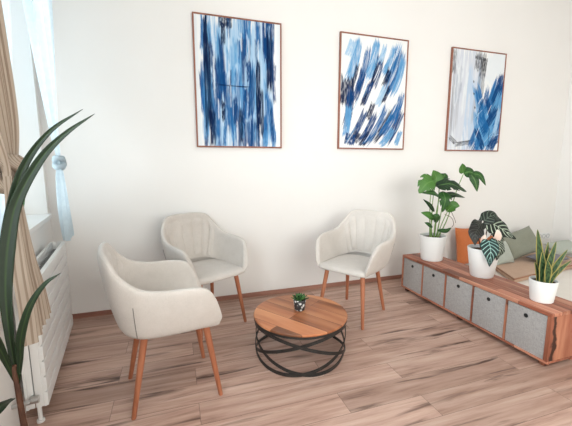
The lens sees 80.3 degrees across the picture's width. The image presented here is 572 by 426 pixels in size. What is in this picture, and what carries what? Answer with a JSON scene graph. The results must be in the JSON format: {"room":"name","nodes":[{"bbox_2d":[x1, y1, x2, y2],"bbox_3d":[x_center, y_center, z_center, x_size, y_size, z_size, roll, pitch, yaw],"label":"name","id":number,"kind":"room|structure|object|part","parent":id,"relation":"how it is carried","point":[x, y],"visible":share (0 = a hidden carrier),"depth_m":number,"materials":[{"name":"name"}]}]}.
{"room":"living room","nodes":[
{"label":"living room","id":0,"kind":"room"},
{"bbox_2d":[0,0,52,425],"bbox_3d":[-0.997,-0.505,0.331,0.360,3.550,5.020,-4,9,-25],"label":"window","id":1,"kind":"structure","parent":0,"point":[23,64],"depth_m":2.49,"materials":[{"name":"glass"}]},
{"bbox_2d":[26,213,51,234],"bbox_3d":[-1.716,0.125,1.970,0.388,0.035,1.400,-4,9,-25],"label":"window sill","id":2,"kind":"structure","parent":1,"relation":"attached to","point":[35,221],"depth_m":2.38,"materials":[{"name":"white paint"}]},
{"bbox_3d":[-1.417,-1.874,1.628,0.394,0.024,1.828,-3,9,-18],"label":"curtain rod","id":3,"kind":"object","parent":1,"relation":"attached to","visible":0},
{"bbox_2d":[0,0,11,232],"bbox_3d":[-1.364,-0.866,1.575,0.036,1.940,0.843,-4,9,-26],"label":"curtain","id":4,"kind":"object","parent":3,"relation":"hanging from","point":[5,3],"visible":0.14,"depth_m":1.79,"materials":[{"name":"white fabric"}]},
{"bbox_2d":[0,0,50,346],"bbox_3d":[-0.983,-0.629,1.117,0.116,2.275,0.626,-5,10,-28],"label":"curtain","id":5,"kind":"object","parent":3,"relation":"hanging from","point":[27,277],"visible":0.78,"depth_m":1.24,"materials":[{"name":"beige fabric"}]},
{"bbox_2d":[0,0,18,176],"bbox_3d":[-0.974,-0.925,1.020,0.067,1.660,0.529,-4,9,-25],"label":"drape","id":6,"kind":"object","parent":5,"relation":"hanging from","point":[9,120],"depth_m":1.22,"materials":[{"name":"beige fabric"}]},
{"bbox_2d":[22,0,73,240],"bbox_3d":[-1.577,-0.859,2.232,0.105,2.145,0.879,-4,9,-26],"label":"curtain","id":7,"kind":"object","parent":3,"relation":"hanging from","point":[38,13],"visible":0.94,"depth_m":2.27,"materials":[{"name":"white fabric"}]},
{"bbox_2d":[22,0,60,162],"bbox_3d":[-1.580,-1.114,2.192,0.096,1.630,0.879,-4,9,-25],"label":"drape","id":8,"kind":"object","parent":7,"relation":"hanging from","point":[38,13],"depth_m":2.20,"materials":[{"name":"white fabric"}]},
{"bbox_2d":[26,278,571,425],"bbox_3d":[1.453,1.193,1.391,6.860,0.120,5.600,-3,9,-18],"label":"floor","id":9,"kind":"structure","parent":0,"point":[413,362],"depth_m":2.10,"materials":[{"name":"laminate"}]},
{"bbox_2d":[11,241,72,423],"bbox_3d":[-1.450,0.650,2.078,0.134,0.755,1.040,-4,9,-23],"label":"radiator","id":10,"kind":"object","parent":9,"relation":"on","point":[42,360],"visible":0.8,"depth_m":1.89,"materials":[{"name":"white metal"}]},
{"bbox_3d":[-1.498,0.599,2.079,0.014,0.655,0.980,-4,9,-25],"label":"panel","id":11,"kind":"part","parent":10,"relation":"part of","materials":[{"name":"white paint"}]},
{"bbox_3d":[-1.427,0.594,2.113,0.020,0.651,0.980,-4,9,-25],"label":"panel","id":12,"kind":"part","parent":10,"relation":"part of","materials":[{"name":"white paint"}]},
{"bbox_2d":[0,109,93,425],"bbox_3d":[-0.838,0.417,1.101,0.250,1.501,0.419,5,10,30],"label":"dracaena plant","id":13,"kind":"object","parent":9,"relation":"on","point":[12,361],"visible":1,"depth_m":1.09,"materials":[{"name":"green plant"}]},
{"bbox_2d":[97,242,222,419],"bbox_3d":[-0.714,0.600,1.961,0.602,0.888,0.606,-4,9,-27],"label":"armchair","id":14,"kind":"object","parent":9,"relation":"on","point":[152,299],"visible":1,"depth_m":1.76,"materials":[{"name":"beige fabric"}]},
{"bbox_3d":[-0.916,0.811,2.075,0.126,0.436,0.038,1,8,7],"label":"leg","id":15,"kind":"part","parent":14,"relation":"part of","materials":[{"name":"brown wood"}]},
{"bbox_3d":[-0.767,0.854,1.785,0.038,0.436,0.126,5,10,29],"label":"leg","id":16,"kind":"part","parent":14,"relation":"part of","materials":[{"name":"brown wood"}]},
{"bbox_3d":[-0.587,0.782,2.263,0.038,0.440,0.110,5,10,29],"label":"leg","id":17,"kind":"part","parent":14,"relation":"part of","materials":[{"name":"brown wood"}]},
{"bbox_3d":[-0.419,0.830,1.936,0.110,0.440,0.038,1,8,7],"label":"leg","id":18,"kind":"part","parent":14,"relation":"part of","materials":[{"name":"brown wood"}]},
{"bbox_2d":[160,212,247,339],"bbox_3d":[-0.684,0.470,2.836,0.602,0.888,0.606,8,12,44],"label":"armchair","id":19,"kind":"object","parent":9,"relation":"on","point":[215,254],"visible":0.78,"depth_m":2.92,"materials":[{"name":"beige fabric"}]},
{"bbox_3d":[-0.671,0.662,3.084,0.038,0.436,0.126,-2,9,-12],"label":"leg","id":20,"kind":"part","parent":19,"relation":"part of","materials":[{"name":"brown wood"}]},
{"bbox_2d":[192,259,244,284],"bbox_3d":[-0.648,0.467,2.799,0.498,0.057,0.454,8,12,44],"label":"seat cushion","id":21,"kind":"object","parent":19,"relation":"on","point":[208,271],"depth_m":2.74,"materials":[{"name":"beige fabric"}]},
{"bbox_3d":[-0.386,0.697,2.834,0.110,0.440,0.038,2,9,11],"label":"leg","id":22,"kind":"part","parent":19,"relation":"part of","materials":[{"name":"brown wood"}]},
{"bbox_2d":[254,294,346,376],"bbox_3d":[0.100,0.835,2.393,0.650,0.290,0.650,-3,9,-18],"label":"coffee table","id":23,"kind":"object","parent":9,"relation":"on","point":[324,318],"visible":0.96,"depth_m":2.21,"materials":[{"name":"brown wood"}]},
{"bbox_2d":[291,293,307,311],"bbox_3d":[0.096,0.629,2.403,0.121,0.114,0.124,-6,10,-34],"label":"succulent plant","id":24,"kind":"object","parent":23,"relation":"on","point":[299,300],"visible":1,"depth_m":2.37,"materials":[{"name":"green plant"}]},
{"bbox_3d":[0.097,0.647,2.401,0.090,0.080,0.090,0,8,0],"label":"pot","id":25,"kind":"part","parent":24,"relation":"part of","materials":[{"name":"black ceramic"}]},
{"bbox_2d":[316,210,395,329],"bbox_3d":[0.623,0.446,3.002,0.606,0.888,0.602,7,11,39],"label":"armchair","id":26,"kind":"object","parent":9,"relation":"on","point":[361,245],"visible":1,"depth_m":3.06,"materials":[{"name":"beige fabric"}]},
{"bbox_3d":[0.330,0.677,2.970,0.110,0.440,0.038,-3,9,-17],"label":"leg","id":27,"kind":"part","parent":26,"relation":"part of","materials":[{"name":"brown wood"}]},
{"bbox_2d":[319,254,369,277],"bbox_3d":[0.590,0.443,2.961,0.454,0.057,0.498,7,11,39],"label":"seat cushion","id":28,"kind":"object","parent":26,"relation":"on","point":[355,265],"depth_m":2.88,"materials":[{"name":"beige fabric"}]},
{"bbox_3d":[0.586,0.638,3.248,0.038,0.436,0.126,1,8,5],"label":"leg","id":29,"kind":"part","parent":26,"relation":"part of","materials":[{"name":"brown wood"}]},
{"bbox_3d":[0.616,0.712,2.738,0.038,0.440,0.110,1,8,5],"label":"leg","id":30,"kind":"part","parent":26,"relation":"part of","materials":[{"name":"brown wood"}]},
{"bbox_3d":[0.841,0.668,3.042,0.126,0.436,0.038,-3,9,-17],"label":"leg","id":31,"kind":"part","parent":26,"relation":"part of","materials":[{"name":"brown wood"}]},
{"bbox_2d":[401,253,571,365],"bbox_3d":[1.610,0.715,2.919,0.340,0.379,1.486,-3,9,-18],"label":"sideboard","id":32,"kind":"object","parent":9,"relation":"on","point":[558,338],"visible":0.48,"depth_m":2.44,"materials":[{"name":"brown wood"}]},
{"bbox_3d":[1.381,0.601,3.607,0.340,0.305,0.018,-3,9,-18],"label":"panel","id":33,"kind":"part","parent":32,"relation":"part of","materials":[{"name":"brown wood"}]},
{"bbox_2d":[403,258,421,293],"bbox_3d":[1.406,0.625,3.462,0.296,0.299,0.270,-3,9,-18],"label":"storage box","id":34,"kind":"object","parent":32,"relation":"on","point":[412,276],"visible":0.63,"depth_m":3.41,"materials":[{"name":"grey fabric"}]},
{"bbox_2d":[422,266,444,305],"bbox_3d":[1.497,0.665,3.188,0.296,0.299,0.270,-3,9,-18],"label":"storage box","id":35,"kind":"object","parent":32,"relation":"on","point":[433,280],"visible":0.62,"depth_m":3.13,"materials":[{"name":"grey fabric"}]},
{"bbox_2d":[418,163,485,261],"bbox_3d":[1.560,-0.005,3.296,0.625,0.937,0.244,0,8,0],"label":"monstera plant","id":36,"kind":"object","parent":32,"relation":"on","point":[432,245],"visible":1,"depth_m":3.24,"materials":[{"name":"green plant"}]},
{"bbox_3d":[1.442,0.337,3.347,0.248,0.245,0.248,0,8,0],"label":"pot","id":37,"kind":"part","parent":36,"relation":"part of","materials":[{"name":"white ceramic"}]},
{"bbox_3d":[1.591,-0.063,3.290,0.209,0.638,0.025,0,8,2],"label":"stem","id":38,"kind":"part","parent":36,"relation":"part of","materials":[{"name":"green plant"}]},
{"bbox_2d":[445,275,471,320],"bbox_3d":[1.588,0.706,2.915,0.296,0.299,0.270,-3,9,-18],"label":"storage box","id":39,"kind":"object","parent":32,"relation":"on","point":[458,295],"visible":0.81,"depth_m":2.86,"materials":[{"name":"grey fabric"}]},
{"bbox_2d":[472,287,505,337],"bbox_3d":[1.679,0.746,2.641,0.296,0.299,0.270,-3,9,-18],"label":"storage box","id":40,"kind":"object","parent":32,"relation":"on","point":[488,312],"visible":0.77,"depth_m":2.59,"materials":[{"name":"grey fabric"}]},
{"bbox_2d":[467,210,515,278],"bbox_3d":[1.679,0.259,2.835,0.355,0.549,0.269,-5,10,-29],"label":"plant","id":41,"kind":"object","parent":32,"relation":"on","point":[483,257],"visible":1,"depth_m":2.79,"materials":[{"name":"green plant"}]},
{"bbox_3d":[1.657,0.409,2.860,0.244,0.245,0.244,0,8,0],"label":"pot","id":42,"kind":"part","parent":41,"relation":"part of","materials":[{"name":"white ceramic"}]},
{"bbox_2d":[505,300,547,359],"bbox_3d":[1.770,0.787,2.368,0.296,0.299,0.270,-3,9,-18],"label":"storage box","id":43,"kind":"object","parent":32,"relation":"on","point":[525,327],"visible":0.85,"depth_m":2.31,"materials":[{"name":"grey fabric"}]},
{"bbox_2d":[529,229,570,303],"bbox_3d":[1.809,0.361,2.320,0.239,0.498,0.168,0,8,0],"label":"snake plant","id":44,"kind":"object","parent":32,"relation":"on","point":[543,286],"visible":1,"depth_m":2.30,"materials":[{"name":"green plant"}]},
{"bbox_3d":[1.773,0.532,2.345,0.168,0.152,0.168,0,8,0],"label":"pot","id":45,"kind":"part","parent":44,"relation":"part of","materials":[{"name":"white ceramic"}]},
{"bbox_3d":[1.839,0.804,2.232,0.340,0.305,0.026,-3,9,-18],"label":"panel","id":46,"kind":"part","parent":32,"relation":"part of","materials":[{"name":"brown wood"}]},
{"bbox_2d":[466,264,571,300],"bbox_3d":[2.905,0.787,3.353,2.130,0.110,1.990,-3,9,-18],"label":"mattress","id":47,"kind":"object","parent":9,"relation":"on","point":[564,290],"visible":0.02,"depth_m":3.45,"materials":[{"name":"beige fabric"}]},
{"bbox_2d":[455,228,480,263],"bbox_3d":[2.172,0.389,4.035,0.403,0.454,0.151,-4,9,-23],"label":"cushion","id":48,"kind":"object","parent":47,"relation":"on","point":[463,240],"visible":0.58,"depth_m":3.95,"materials":[{"name":"orange fabric"}]},
{"bbox_2d":[495,253,571,281],"bbox_3d":[2.892,0.613,3.980,1.454,0.050,0.684,-3,9,-18],"label":"mat","id":49,"kind":"object","parent":47,"relation":"on","point":[523,267],"visible":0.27,"depth_m":3.81,"materials":[{"name":"beige fabric"}]},
{"bbox_2d":[497,241,513,264],"bbox_3d":[2.529,0.472,3.992,0.306,0.252,0.162,-4,9,-23],"label":"cushion","id":50,"kind":"object","parent":49,"relation":"on","point":[506,257],"visible":0.42,"depth_m":3.95,"materials":[{"name":"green fabric"}]},
{"bbox_2d":[504,226,535,259],"bbox_3d":[2.870,0.372,4.168,0.550,0.401,0.225,-2,9,-14],"label":"cushion","id":51,"kind":"object","parent":49,"relation":"on","point":[524,243],"visible":0.73,"depth_m":4.10,"materials":[{"name":"green fabric"}]},
{"bbox_2d":[525,252,568,262],"bbox_3d":[3.104,0.530,4.024,0.440,0.080,0.260,-4,9,-25],"label":"cushion","id":52,"kind":"object","parent":49,"relation":"on","point":[533,257],"visible":0.29,"depth_m":3.99,"materials":[{"name":"grey fabric"}]},
{"bbox_2d":[544,240,571,254],"bbox_3d":[3.504,0.441,4.294,0.369,0.177,0.186,-1,8,-7],"label":"cushion","id":53,"kind":"object","parent":49,"relation":"on","point":[562,246],"visible":0.8,"depth_m":4.25,"materials":[{"name":"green fabric"}]},
{"bbox_2d":[35,0,571,313],"bbox_3d":[0.726,-0.991,3.620,6.660,3.550,0.250,-3,9,-18],"label":"wall","id":54,"kind":"structure","parent":0,"point":[137,162],"depth_m":3.31,"materials":[{"name":"white paint"}]},
{"bbox_2d":[192,11,281,147],"bbox_3d":[-0.419,-1.160,3.064,0.790,1.120,0.025,-3,9,-18],"label":"framed picture","id":55,"kind":"object","parent":54,"relation":"attached to","point":[238,61],"visible":1,"depth_m":3.05,"materials":[{"name":"blue paper"}]},
{"bbox_2d":[72,274,401,318],"bbox_3d":[0.869,0.758,3.784,5.814,0.042,0.016,-3,9,-18],"label":"baseboard","id":56,"kind":"structure","parent":54,"relation":"attached to","point":[285,290],"depth_m":3.46,"materials":[{"name":"brown wood"}]},
{"bbox_2d":[337,31,408,149],"bbox_3d":[0.900,-1.225,3.494,0.790,1.120,0.025,-3,9,-18],"label":"framed picture","id":57,"kind":"object","parent":54,"relation":"attached to","point":[372,82],"visible":1,"depth_m":3.48,"materials":[{"name":"blue paper"}]},
{"bbox_2d":[444,47,506,151],"bbox_3d":[2.193,-1.283,3.917,0.790,1.120,0.025,-3,9,-18],"label":"framed picture","id":58,"kind":"object","parent":54,"relation":"attached to","point":[476,77],"visible":1,"depth_m":3.90,"materials":[{"name":"blue paper"}]},
{"bbox_2d":[539,233,549,238],"bbox_3d":[3.490,0.308,4.592,0.198,0.079,0.016,-3,9,-18],"label":"wall socket","id":59,"kind":"object","parent":54,"relation":"attached to","point":[542,235],"visible":0.8,"depth_m":4.59,"materials":[{"name":"white paint"}]},
{"bbox_2d":[550,66,571,256],"bbox_3d":[4.544,-0.771,2.131,0.250,3.550,5.000,-3,9,-18],"label":"wall","id":60,"kind":"structure","parent":0,"point":[562,222],"depth_m":4.45,"materials":[{"name":"white paint"}]}
]}

